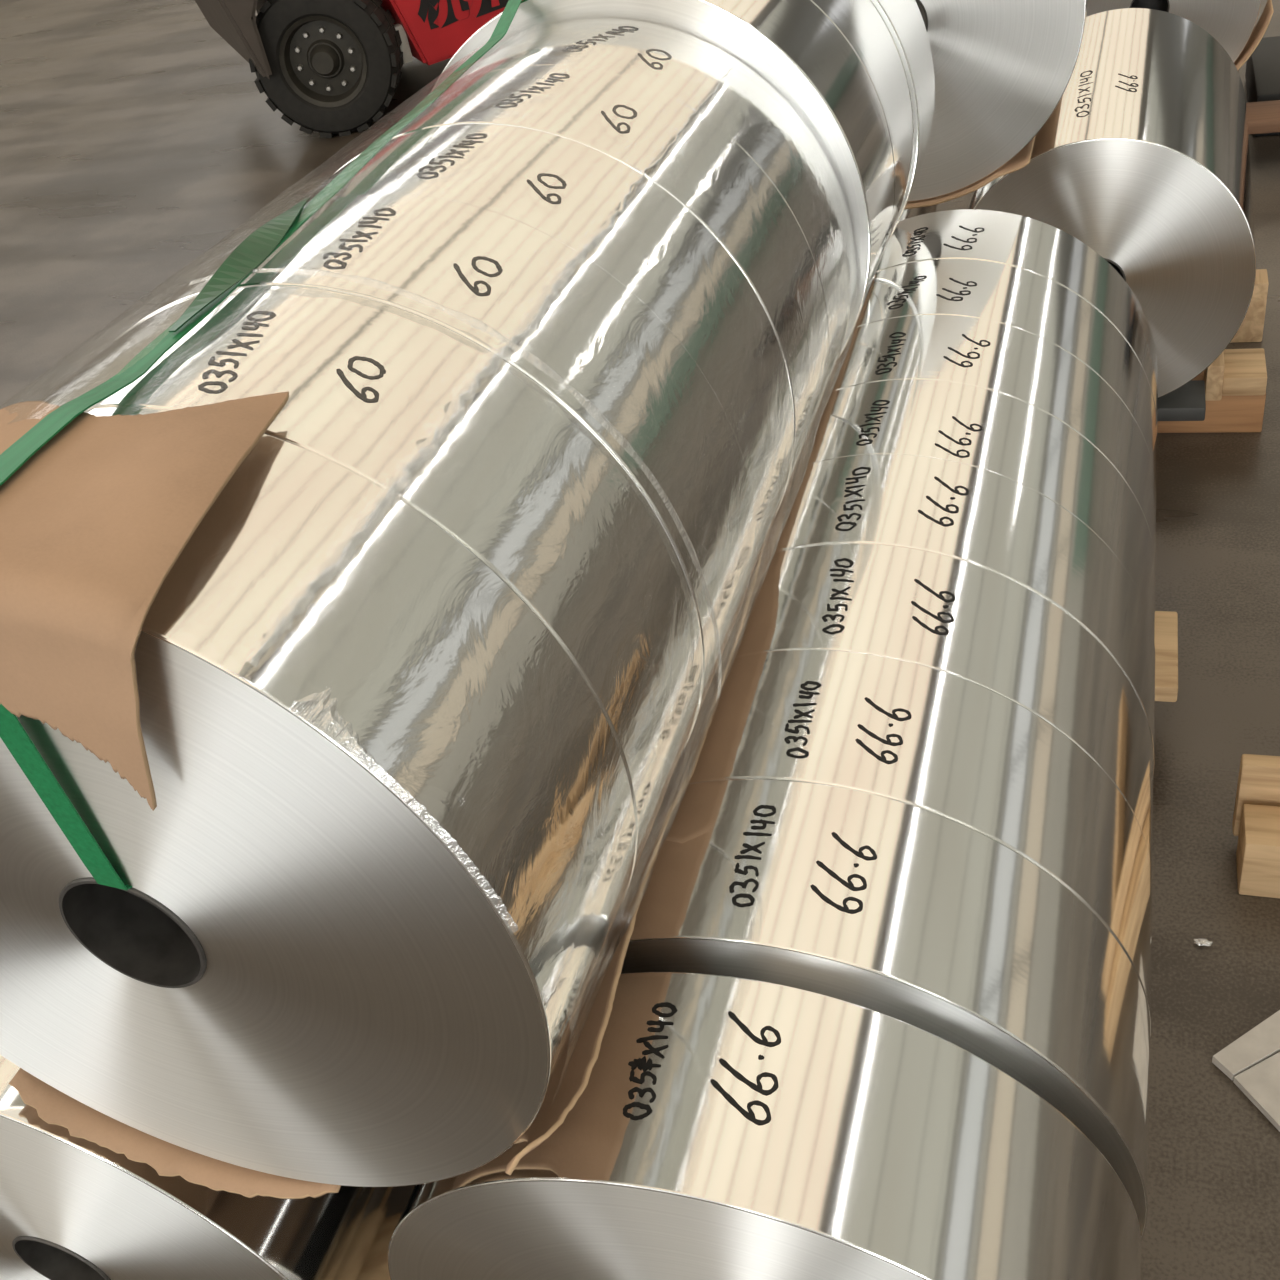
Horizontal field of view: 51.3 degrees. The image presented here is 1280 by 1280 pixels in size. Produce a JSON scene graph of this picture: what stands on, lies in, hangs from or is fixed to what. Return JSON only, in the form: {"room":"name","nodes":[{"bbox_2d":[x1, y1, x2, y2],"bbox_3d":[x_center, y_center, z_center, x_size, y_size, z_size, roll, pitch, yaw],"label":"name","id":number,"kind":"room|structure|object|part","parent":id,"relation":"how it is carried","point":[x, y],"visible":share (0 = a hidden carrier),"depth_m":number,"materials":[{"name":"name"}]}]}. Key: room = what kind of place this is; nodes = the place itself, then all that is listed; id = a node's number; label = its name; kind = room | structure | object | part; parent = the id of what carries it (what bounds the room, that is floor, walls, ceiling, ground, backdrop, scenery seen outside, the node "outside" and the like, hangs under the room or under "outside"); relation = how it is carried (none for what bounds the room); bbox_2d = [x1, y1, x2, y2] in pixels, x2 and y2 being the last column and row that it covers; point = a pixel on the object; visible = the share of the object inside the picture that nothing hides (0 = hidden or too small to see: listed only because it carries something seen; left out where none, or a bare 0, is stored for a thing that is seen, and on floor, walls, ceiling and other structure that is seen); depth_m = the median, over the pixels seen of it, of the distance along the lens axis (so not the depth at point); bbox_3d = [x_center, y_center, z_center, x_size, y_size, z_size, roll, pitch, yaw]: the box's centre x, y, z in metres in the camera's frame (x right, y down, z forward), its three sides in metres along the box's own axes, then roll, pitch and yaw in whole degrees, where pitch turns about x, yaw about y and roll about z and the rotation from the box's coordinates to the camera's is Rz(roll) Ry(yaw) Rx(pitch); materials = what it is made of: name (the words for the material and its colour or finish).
{"room":"warehouse","nodes":[
{"label":"warehouse","id":0,"kind":"room"},
{"bbox_2d":[0,0,1279,1279],"bbox_3d":[6.686,-9.049,11.618,24.000,0.001,60.000,3,40,20],"label":"floor","id":1,"kind":"structure","parent":0,"point":[135,138],"depth_m":2.51,"materials":[{"name":"concrete"}]},
{"bbox_2d":[195,0,508,137],"bbox_3d":[-0.196,-3.306,4.589,3.356,2.115,1.249,-23,39,-13],"label":"forklift","id":2,"kind":"object","parent":1,"relation":"on","point":[330,67],"visible":0.96,"depth_m":4.43,"materials":[{"name":"black rubber"}]},
{"bbox_3d":[-0.719,-2.692,4.763,0.999,0.870,1.090,-23,39,-13],"label":"panel","id":3,"kind":"part","parent":2,"relation":"part of","materials":[{"name":"red paint"}]},
{"bbox_2d":[1155,611,1177,701],"bbox_3d":[0.053,0.239,1.639,1.127,0.119,1.410,3,40,20],"label":"wooden pallet","id":4,"kind":"object","parent":1,"relation":"on","point":[1166,622],"visible":0.06,"depth_m":1.65,"materials":[{"name":"brown wood"}]},
{"bbox_2d":[0,1055,413,1279],"bbox_3d":[-0.389,0.375,1.106,0.473,0.473,0.302,3,40,20],"label":"reel","id":5,"kind":"object","parent":4,"relation":"on","point":[72,1208],"visible":0.21,"depth_m":0.90,"materials":[{"name":"white metal"}]},
{"bbox_2d":[9,1068,340,1198],"bbox_3d":[-0.267,0.260,0.876,0.210,0.076,0.177,3,39,20],"label":"cardboard sheet","id":6,"kind":"object","parent":5,"relation":"on","point":[54,1107],"visible":0.16,"depth_m":0.83,"materials":[{"name":"brown cardboard"}]},
{"bbox_2d":[0,407,635,1186],"bbox_3d":[-0.240,0.108,0.736,0.455,0.455,0.143,3,39,20],"label":"reel","id":7,"kind":"object","parent":6,"relation":"on","point":[302,974],"visible":0.93,"depth_m":0.63,"materials":[{"name":"white metal"}]},
{"bbox_2d":[0,391,288,810],"bbox_3d":[-0.281,-0.034,0.631,0.247,0.118,0.183,2,40,19],"label":"cardboard sheet","id":8,"kind":"object","parent":7,"relation":"on","point":[94,523],"visible":0.98,"depth_m":0.55,"materials":[{"name":"brown cardboard"}]},
{"bbox_2d":[38,286,701,899],"bbox_3d":[-0.199,0.022,0.840,0.455,0.455,0.143,3,39,20],"label":"reel","id":9,"kind":"object","parent":5,"relation":"on","point":[522,483],"visible":0.38,"depth_m":0.70,"materials":[{"name":"white metal"}]},
{"bbox_2d":[388,972,1141,1279],"bbox_3d":[0.080,0.430,0.891,0.476,0.476,0.142,3,40,20],"label":"reel","id":10,"kind":"object","parent":4,"relation":"on","point":[721,1127],"visible":0.91,"depth_m":0.74,"materials":[{"name":"white metal"}]},
{"bbox_2d":[621,779,1149,1240],"bbox_3d":[0.127,0.327,1.008,0.483,0.483,0.142,3,40,20],"label":"reel","id":11,"kind":"object","parent":4,"relation":"on","point":[918,917],"visible":0.47,"depth_m":0.84,"materials":[{"name":"white metal"}]},
{"bbox_2d":[505,775,690,1174],"bbox_3d":[-0.093,0.217,0.861,0.212,0.113,0.300,3,39,20],"label":"cardboard sheet","id":12,"kind":"object","parent":11,"relation":"on","point":[575,1081],"visible":0.12,"depth_m":0.78,"materials":[{"name":"brown cardboard"}]},
{"bbox_2d":[688,650,1151,1034],"bbox_3d":[0.167,0.238,1.109,0.483,0.484,0.142,3,40,20],"label":"reel","id":13,"kind":"object","parent":4,"relation":"on","point":[950,746],"visible":0.33,"depth_m":0.95,"materials":[{"name":"white metal"}]},
{"bbox_2d":[733,544,1152,868],"bbox_3d":[0.207,0.150,1.210,0.483,0.483,0.142,3,40,20],"label":"reel","id":14,"kind":"object","parent":4,"relation":"on","point":[979,625],"visible":0.34,"depth_m":1.05,"materials":[{"name":"white metal"}]},
{"bbox_2d":[762,454,1154,773],"bbox_3d":[0.247,0.062,1.310,0.484,0.484,0.142,3,40,20],"label":"reel","id":15,"kind":"object","parent":4,"relation":"on","point":[994,522],"visible":0.27,"depth_m":1.16,"materials":[{"name":"white metal"}]},
{"bbox_2d":[795,379,1155,643],"bbox_3d":[0.287,-0.027,1.411,0.482,0.482,0.142,3,40,20],"label":"reel","id":16,"kind":"object","parent":4,"relation":"on","point":[1004,435],"visible":0.29,"depth_m":1.26,"materials":[{"name":"white metal"}]},
{"bbox_2d":[824,315,1155,568],"bbox_3d":[0.327,-0.115,1.512,0.482,0.482,0.142,3,40,20],"label":"reel","id":17,"kind":"object","parent":4,"relation":"on","point":[1019,364],"visible":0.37,"depth_m":1.36,"materials":[{"name":"white metal"}]},
{"bbox_2d":[855,259,1156,480],"bbox_3d":[0.367,-0.204,1.613,0.482,0.482,0.142,3,40,20],"label":"reel","id":18,"kind":"object","parent":4,"relation":"on","point":[1019,298],"visible":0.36,"depth_m":1.46,"materials":[{"name":"white metal"}]},
{"bbox_2d":[810,0,914,253],"bbox_3d":[0.056,-0.524,1.460,0.465,0.465,0.152,3,39,20],"label":"reel","id":19,"kind":"object","parent":18,"relation":"on","point":[862,24],"visible":0.13,"depth_m":1.34,"materials":[{"name":"white metal"}]},
{"bbox_2d":[665,520,773,795],"bbox_3d":[0.067,-0.131,1.281,0.206,0.120,0.889,3,40,19],"label":"cardboard sheet","id":20,"kind":"object","parent":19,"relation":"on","point":[731,645],"visible":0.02,"depth_m":0.98,"materials":[{"name":"brown cardboard"}]},
{"bbox_2d":[118,193,754,748],"bbox_3d":[-0.158,-0.065,0.944,0.457,0.457,0.143,3,39,20],"label":"reel","id":21,"kind":"object","parent":20,"relation":"on","point":[490,267],"visible":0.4,"depth_m":0.81,"materials":[{"name":"white metal"}]},
{"bbox_2d":[288,124,793,577],"bbox_3d":[-0.117,-0.151,1.048,0.454,0.454,0.143,3,39,20],"label":"reel","id":22,"kind":"object","parent":20,"relation":"on","point":[564,189],"visible":0.32,"depth_m":0.91,"materials":[{"name":"white metal"}]},
{"bbox_2d":[335,65,828,515],"bbox_3d":[-0.076,-0.237,1.151,0.455,0.455,0.143,3,39,20],"label":"reel","id":23,"kind":"object","parent":20,"relation":"on","point":[630,122],"visible":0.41,"depth_m":1.01,"materials":[{"name":"white metal"}]},
{"bbox_2d":[0,20,858,1109],"bbox_3d":[-0.147,-0.154,0.964,0.476,0.395,0.861,3,39,20],"label":"film","id":24,"kind":"object","parent":23,"relation":"on","point":[340,553],"visible":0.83,"depth_m":0.72,"materials":[{"name":"clear plastic"}]},
{"bbox_2d":[0,0,521,889],"bbox_3d":[-0.149,-0.321,1.027,0.035,0.210,1.182,0,39,16],"label":"strap","id":25,"kind":"object","parent":24,"relation":"on","point":[258,246],"visible":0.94,"depth_m":0.68,"materials":[{"name":"green plastic"}]},
{"bbox_2d":[449,18,855,402],"bbox_3d":[-0.035,-0.324,1.255,0.455,0.455,0.143,3,39,20],"label":"reel","id":26,"kind":"object","parent":20,"relation":"on","point":[684,67],"visible":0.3,"depth_m":1.12,"materials":[{"name":"white metal"}]},
{"bbox_2d":[431,0,894,358],"bbox_3d":[0.012,-0.433,1.350,0.465,0.465,0.152,3,39,20],"label":"reel","id":27,"kind":"object","parent":20,"relation":"on","point":[792,45],"visible":0.19,"depth_m":1.19,"materials":[{"name":"white metal"}]},
{"bbox_2d":[877,209,1157,418],"bbox_3d":[0.407,-0.292,1.714,0.482,0.482,0.142,3,40,20],"label":"reel","id":28,"kind":"object","parent":4,"relation":"on","point":[1040,248],"visible":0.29,"depth_m":1.56,"materials":[{"name":"white metal"}]},
{"bbox_2d":[873,0,934,238],"bbox_3d":[0.098,-0.613,1.566,0.472,0.472,0.140,3,39,20],"label":"reel","id":29,"kind":"object","parent":28,"relation":"on","point":[904,18],"visible":0.17,"depth_m":1.45,"materials":[{"name":"white metal"}]},
{"bbox_2d":[1194,938,1212,945],"bbox_3d":[0.614,0.329,1.451,0.020,0.005,0.010,3,40,20],"label":"scrap","id":30,"kind":"object","parent":1,"relation":"on","point":[1198,938],"visible":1,"depth_m":1.45,"materials":[{"name":"silver metal"}]},
{"bbox_2d":[1157,269,1268,432],"bbox_3d":[0.764,-0.489,2.342,0.630,0.138,0.490,3,40,20],"label":"wooden pallet","id":31,"kind":"object","parent":1,"relation":"on","point":[1229,395],"visible":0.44,"depth_m":2.17,"materials":[{"name":"brown wood"}]},
{"bbox_2d":[899,204,937,220],"bbox_3d":[0.276,-0.752,2.353,0.464,0.464,0.502,3,40,20],"label":"reel","id":32,"kind":"object","parent":31,"relation":"on","point":[907,213],"visible":0.02,"depth_m":2.17,"materials":[{"name":"silver metal"}]},
{"bbox_2d":[967,8,1255,397],"bbox_3d":[0.774,-0.726,2.207,0.433,0.433,0.622,4,40,20],"label":"reel","id":33,"kind":"object","parent":31,"relation":"on","point":[1143,156],"visible":0.66,"depth_m":1.94,"materials":[{"name":"white metal"}]},
{"bbox_2d":[904,137,1034,209],"bbox_3d":[0.491,-0.773,2.011,0.223,0.055,0.505,3,39,20],"label":"cardboard sheet","id":34,"kind":"object","parent":33,"relation":"on","point":[1023,157],"visible":0.12,"depth_m":1.82,"materials":[{"name":"brown cardboard"}]},
{"bbox_2d":[907,0,1088,201],"bbox_3d":[0.373,-0.884,1.833,0.469,0.469,0.282,3,39,20],"label":"reel","id":35,"kind":"object","parent":34,"relation":"on","point":[1002,68],"visible":0.33,"depth_m":1.73,"materials":[{"name":"white metal"}]},
{"bbox_3d":[0.931,-0.435,2.163,0.026,0.064,0.080,3,40,20],"label":"corner post","id":36,"kind":"part","parent":31,"relation":"part of","materials":[{"name":"brown wood"}]},
{"bbox_2d":[1212,1010,1279,1131],"bbox_3d":[0.695,0.394,1.341,0.241,0.011,0.133,-19,38,-8],"label":"board","id":37,"kind":"object","parent":1,"relation":"on","point":[1252,1061],"visible":1,"depth_m":1.32,"materials":[{"name":"beige wood"}]},
{"bbox_3d":[0.692,0.381,1.358,0.246,0.011,0.046,-26,39,-16],"label":"panel","id":38,"kind":"part","parent":37,"relation":"part of","materials":[{"name":"beige wood"}]},
{"bbox_3d":[0.707,0.413,1.315,0.230,0.009,0.082,-22,38,-11],"label":"panel","id":39,"kind":"part","parent":37,"relation":"part of","materials":[{"name":"beige wood"}]},
{"bbox_2d":[1232,754,1279,897],"bbox_3d":[1.005,0.054,1.583,0.560,0.135,0.612,3,40,20],"label":"wooden block","id":40,"kind":"object","parent":1,"relation":"on","point":[1256,817],"visible":1,"depth_m":1.47,"materials":[{"name":"brown wood"}]},
{"bbox_2d":[1238,71,1279,133],"bbox_3d":[1.380,-1.285,3.190,1.150,0.119,0.630,3,40,20],"label":"wooden pallet","id":41,"kind":"object","parent":1,"relation":"on","point":[1264,116],"visible":0.02,"depth_m":2.92,"materials":[{"name":"brown wood"}]},
{"bbox_2d":[1086,0,1260,61],"bbox_3d":[1.188,-1.541,3.103,0.449,0.449,0.502,3,40,20],"label":"reel","id":42,"kind":"object","parent":41,"relation":"on","point":[1231,23],"visible":0.2,"depth_m":2.90,"materials":[{"name":"white metal"}]},
{"bbox_2d":[1234,0,1273,69],"bbox_3d":[1.335,-1.322,2.933,0.088,0.142,0.120,3,40,20],"label":"cardboard sheet","id":43,"kind":"object","parent":42,"relation":"on","point":[1262,24],"visible":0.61,"depth_m":2.91,"materials":[{"name":"brown cardboard"}]},
{"bbox_2d":[1245,36,1279,135],"bbox_3d":[1.845,-1.339,3.138,0.745,0.100,0.430,3,40,20],"label":"rubber mat","id":44,"kind":"object","parent":1,"relation":"on","point":[1262,74],"visible":0.63,"depth_m":3.21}
]}

